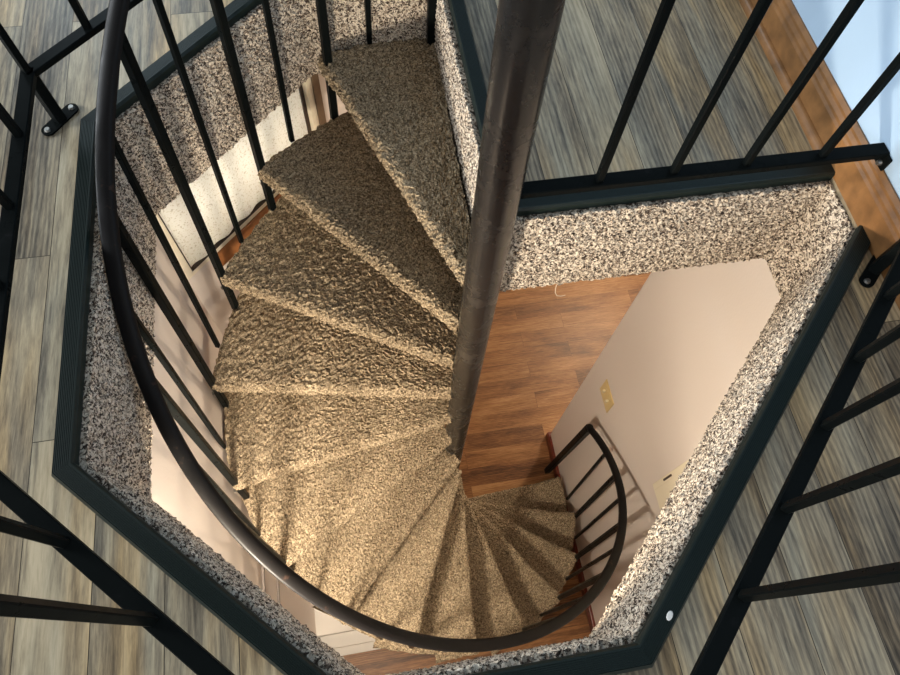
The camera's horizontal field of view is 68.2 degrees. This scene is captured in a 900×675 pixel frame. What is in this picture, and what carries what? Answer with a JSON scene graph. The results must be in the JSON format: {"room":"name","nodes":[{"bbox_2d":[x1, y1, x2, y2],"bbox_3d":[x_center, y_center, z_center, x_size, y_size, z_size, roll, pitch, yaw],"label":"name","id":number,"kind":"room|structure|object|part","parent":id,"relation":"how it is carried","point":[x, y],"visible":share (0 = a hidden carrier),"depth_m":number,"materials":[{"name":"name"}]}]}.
{"room":"spiral staircase landing","nodes":[
{"label":"spiral staircase landing","id":0,"kind":"room"},
{"bbox_2d":[150,235,315,633],"bbox_3d":[-0.749,0.658,2.545,0.098,2.650,0.905,-8,66,-6],"label":"wall","id":1,"kind":"structure","parent":0,"point":[171,490],"depth_m":1.75,"materials":[{"name":"beige paint"}]},
{"bbox_2d":[261,566,265,591],"bbox_3d":[-0.688,0.596,2.403,0.008,0.012,0.880,-8,66,-6],"label":"trim","id":2,"kind":"structure","parent":1,"relation":"attached to","point":[262,567],"depth_m":2.29,"materials":[{"name":"grey wood"}]},
{"bbox_2d":[276,578,279,602],"bbox_3d":[-0.699,0.706,2.639,0.008,0.012,0.880,-8,66,-6],"label":"trim","id":3,"kind":"structure","parent":1,"relation":"attached to","point":[277,580],"depth_m":2.52,"materials":[{"name":"grey wood"}]},
{"bbox_2d":[314,609,379,655],"bbox_3d":[-0.741,1.399,3.531,0.830,0.240,0.582,-8,66,-6],"label":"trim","id":4,"kind":"structure","parent":1,"relation":"attached to","point":[345,640],"depth_m":3.43,"materials":[{"name":"white paint"}]},
{"bbox_2d":[188,74,346,335],"bbox_3d":[-0.531,-0.139,2.925,0.100,2.650,1.020,34,68,12],"label":"wall","id":5,"kind":"structure","parent":0,"point":[206,284],"depth_m":1.99,"materials":[{"name":"beige paint"}]},
{"bbox_2d":[156,74,326,279],"bbox_3d":[-0.566,-0.456,1.834,0.064,0.430,0.605,34,68,12],"label":"window","id":6,"kind":"structure","parent":5,"relation":"in","point":[238,169],"depth_m":1.82,"materials":[{"name":"white fabric"}]},
{"bbox_3d":[-0.586,-0.448,1.799,0.056,0.355,0.545,34,68,12],"label":"frame","id":7,"kind":"part","parent":6,"relation":"part of","materials":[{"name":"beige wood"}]},
{"bbox_3d":[-0.413,-0.662,1.907,0.060,0.355,0.022,34,68,12],"label":"casing","id":8,"kind":"part","parent":6,"relation":"part of","materials":[{"name":"beige wood"}]},
{"bbox_3d":[-0.397,-0.678,1.915,0.064,0.355,0.026,34,68,12],"label":"casing","id":9,"kind":"part","parent":6,"relation":"part of","materials":[{"name":"grey wood"}]},
{"bbox_2d":[0,0,899,674],"bbox_3d":[-1.298,-0.143,1.120,4.120,0.020,6.800,-8,66,-6],"label":"floor","id":10,"kind":"structure","parent":0,"point":[599,46],"depth_m":1.07,"materials":[{"name":"grey wood"}]},
{"bbox_2d":[0,0,899,674],"bbox_3d":[-0.053,-0.360,0.766,1.460,0.908,1.395,36,69,13],"label":"guard railing","id":11,"kind":"object","parent":10,"relation":"on","point":[40,526],"visible":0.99,"depth_m":0.85,"materials":[{"name":"black metal"}]},
{"bbox_3d":[-0.675,-0.146,1.012,0.024,0.013,0.710,-8,66,-6],"label":"rail","id":12,"kind":"part","parent":11,"relation":"part of","materials":[{"name":"black paint"}]},
{"bbox_3d":[-0.735,-0.436,1.206,0.020,0.113,0.020,27,67,10],"label":"post","id":13,"kind":"part","parent":11,"relation":"part of","materials":[{"name":"black metal"}]},
{"bbox_3d":[-0.737,-0.412,1.257,0.026,0.004,0.086,27,67,10],"label":"foot plate","id":14,"kind":"part","parent":11,"relation":"part of","materials":[{"name":"black paint"}]},
{"bbox_3d":[-0.553,-0.683,1.267,0.024,0.013,0.629,34,68,12],"label":"rail","id":15,"kind":"part","parent":11,"relation":"part of","materials":[{"name":"black paint"}]},
{"bbox_3d":[-0.375,0.329,0.806,0.608,0.013,0.024,34,68,12],"label":"rail","id":16,"kind":"part","parent":11,"relation":"part of","materials":[{"name":"black metal"}]},
{"bbox_3d":[0.524,0.133,0.939,0.024,0.013,0.841,34,68,12],"label":"rail","id":17,"kind":"part","parent":11,"relation":"part of","materials":[{"name":"black metal"}]},
{"bbox_3d":[0.760,-0.121,1.192,0.026,0.004,0.086,37,69,13],"label":"foot plate","id":18,"kind":"part","parent":11,"relation":"part of","materials":[{"name":"black paint"}]},
{"bbox_3d":[0.762,-0.145,1.142,0.020,0.113,0.020,37,69,13],"label":"post","id":19,"kind":"part","parent":11,"relation":"part of","materials":[{"name":"black metal"}]},
{"bbox_2d":[521,0,899,198],"bbox_3d":[0.455,-0.441,0.781,0.658,0.824,0.044,-8,66,-6],"label":"landing railing","id":20,"kind":"object","parent":10,"relation":"on","point":[828,154],"visible":0.97,"depth_m":1.07,"materials":[{"name":"black metal"}]},
{"bbox_3d":[0.438,-0.285,1.129,0.657,0.014,0.026,-8,66,-6],"label":"rail","id":21,"kind":"part","parent":20,"relation":"part of","materials":[{"name":"black metal"}]},
{"bbox_2d":[79,0,854,674],"bbox_3d":[-0.065,-0.103,1.311,1.343,0.283,1.305,34,68,12],"label":"stairwell opening side","id":22,"kind":"structure","parent":0,"point":[802,232],"depth_m":1.31,"materials":[{"name":"carpet"}]},
{"bbox_2d":[52,119,95,472],"bbox_3d":[-0.627,-0.101,1.125,0.034,0.030,0.682,-8,66,-6],"label":"trim","id":23,"kind":"structure","parent":22,"relation":"attached to","point":[67,440],"depth_m":1.09,"materials":[{"name":"black wood"}]},
{"bbox_2d":[82,0,260,121],"bbox_3d":[-0.518,-0.607,1.365,0.034,0.030,0.580,34,68,12],"label":"trim","id":24,"kind":"structure","parent":22,"relation":"attached to","point":[158,71],"depth_m":1.34,"materials":[{"name":"black wood"}]},
{"bbox_2d":[51,463,327,674],"bbox_3d":[-0.352,0.345,0.931,0.555,0.030,0.034,34,68,12],"label":"trim","id":25,"kind":"structure","parent":22,"relation":"attached to","point":[280,653],"depth_m":0.92,"materials":[{"name":"black wood"}]},
{"bbox_2d":[448,0,486,138],"bbox_3d":[0.047,-0.549,1.364,0.034,0.030,0.726,-8,66,-6],"label":"trim","id":26,"kind":"structure","parent":22,"relation":"attached to","point":[469,56],"depth_m":1.36,"materials":[{"name":"black plastic"}]},
{"bbox_2d":[467,643,651,674],"bbox_3d":[0.067,0.465,0.895,0.418,0.030,0.034,-8,66,-6],"label":"trim","id":27,"kind":"structure","parent":22,"relation":"attached to","point":[631,657],"depth_m":0.90,"materials":[{"name":"black plastic"}]},
{"bbox_2d":[517,164,834,215],"bbox_3d":[0.411,-0.279,1.256,0.658,0.030,0.034,-8,66,-6],"label":"trim","id":28,"kind":"structure","parent":22,"relation":"attached to","point":[671,190],"depth_m":1.24,"materials":[{"name":"black plastic"}]},
{"bbox_2d":[633,225,869,666],"bbox_3d":[0.516,0.124,1.074,0.034,0.031,0.876,34,68,12],"label":"trim","id":29,"kind":"structure","parent":22,"relation":"attached to","point":[657,627],"depth_m":1.03,"materials":[{"name":"black plastic"}]},
{"bbox_2d":[341,272,650,674],"bbox_3d":[0.389,0.856,3.996,7.800,0.050,6.800,-8,66,-6],"label":"floor","id":30,"kind":"structure","parent":0,"point":[542,345],"depth_m":4.23,"materials":[{"name":"brown wood"}]},
{"bbox_2d":[95,0,626,663],"bbox_3d":[-0.022,0.285,2.080,1.509,3.871,1.320,29,67,10],"label":"spiral staircase","id":31,"kind":"structure","parent":30,"relation":"on","point":[358,329],"depth_m":1.80,"materials":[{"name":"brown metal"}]},
{"bbox_3d":[-0.022,-0.927,1.206,0.029,0.986,0.072,-8,66,-6],"label":"newel post","id":32,"kind":"part","parent":31,"relation":"part of","materials":[{"name":"black metal"}]},
{"bbox_3d":[0.606,0.605,3.498,0.037,1.085,0.102,4,65,-1],"label":"newel post","id":33,"kind":"part","parent":31,"relation":"part of","materials":[{"name":"black paint"}]},
{"bbox_2d":[551,0,899,624],"bbox_3d":[0.796,-0.326,1.562,0.150,5.390,6.800,-8,66,-6],"label":"wall","id":34,"kind":"structure","parent":0,"point":[673,357],"depth_m":2.18,"materials":[{"name":"beige paint"}]},
{"bbox_2d":[545,432,595,630],"bbox_3d":[0.959,2.209,3.321,0.150,0.085,3.631,-8,66,-6],"label":"baseboard","id":35,"kind":"structure","parent":34,"relation":"attached to","point":[591,621],"depth_m":3.74,"materials":[{"name":"brown wood"}]},
{"bbox_2d":[600,379,613,412],"bbox_3d":[0.676,0.256,2.890,0.018,0.117,0.116,-8,66,-6],"label":"light switch","id":36,"kind":"object","parent":34,"relation":"attached to","point":[605,391],"visible":1,"depth_m":2.88,"materials":[{"name":"yellow plastic"}]},
{"bbox_2d":[653,459,688,511],"bbox_3d":[0.802,0.613,2.182,0.016,0.501,0.379,-8,66,-6],"label":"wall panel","id":37,"kind":"object","parent":34,"relation":"attached to","point":[663,486],"visible":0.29,"depth_m":2.35,"materials":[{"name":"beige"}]},
{"bbox_3d":[0.796,0.615,2.180,0.004,0.460,0.335,-8,66,-6],"label":"panel door","id":38,"kind":"part","parent":37,"relation":"part of","materials":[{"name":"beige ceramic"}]},
{"bbox_2d":[739,0,823,149],"bbox_3d":[0.439,-1.913,2.003,0.013,0.016,3.472,-8,66,-6],"label":"trim","id":39,"kind":"structure","parent":34,"relation":"attached to","point":[798,107],"depth_m":1.37,"materials":[{"name":"brown wood"}]},
{"bbox_2d":[751,0,899,309],"bbox_3d":[0.727,-0.435,1.295,0.014,0.108,6.800,-8,66,-6],"label":"baseboard","id":40,"kind":"structure","parent":34,"relation":"attached to","point":[867,191],"depth_m":1.25,"materials":[{"name":"brown wood"}]}
]}

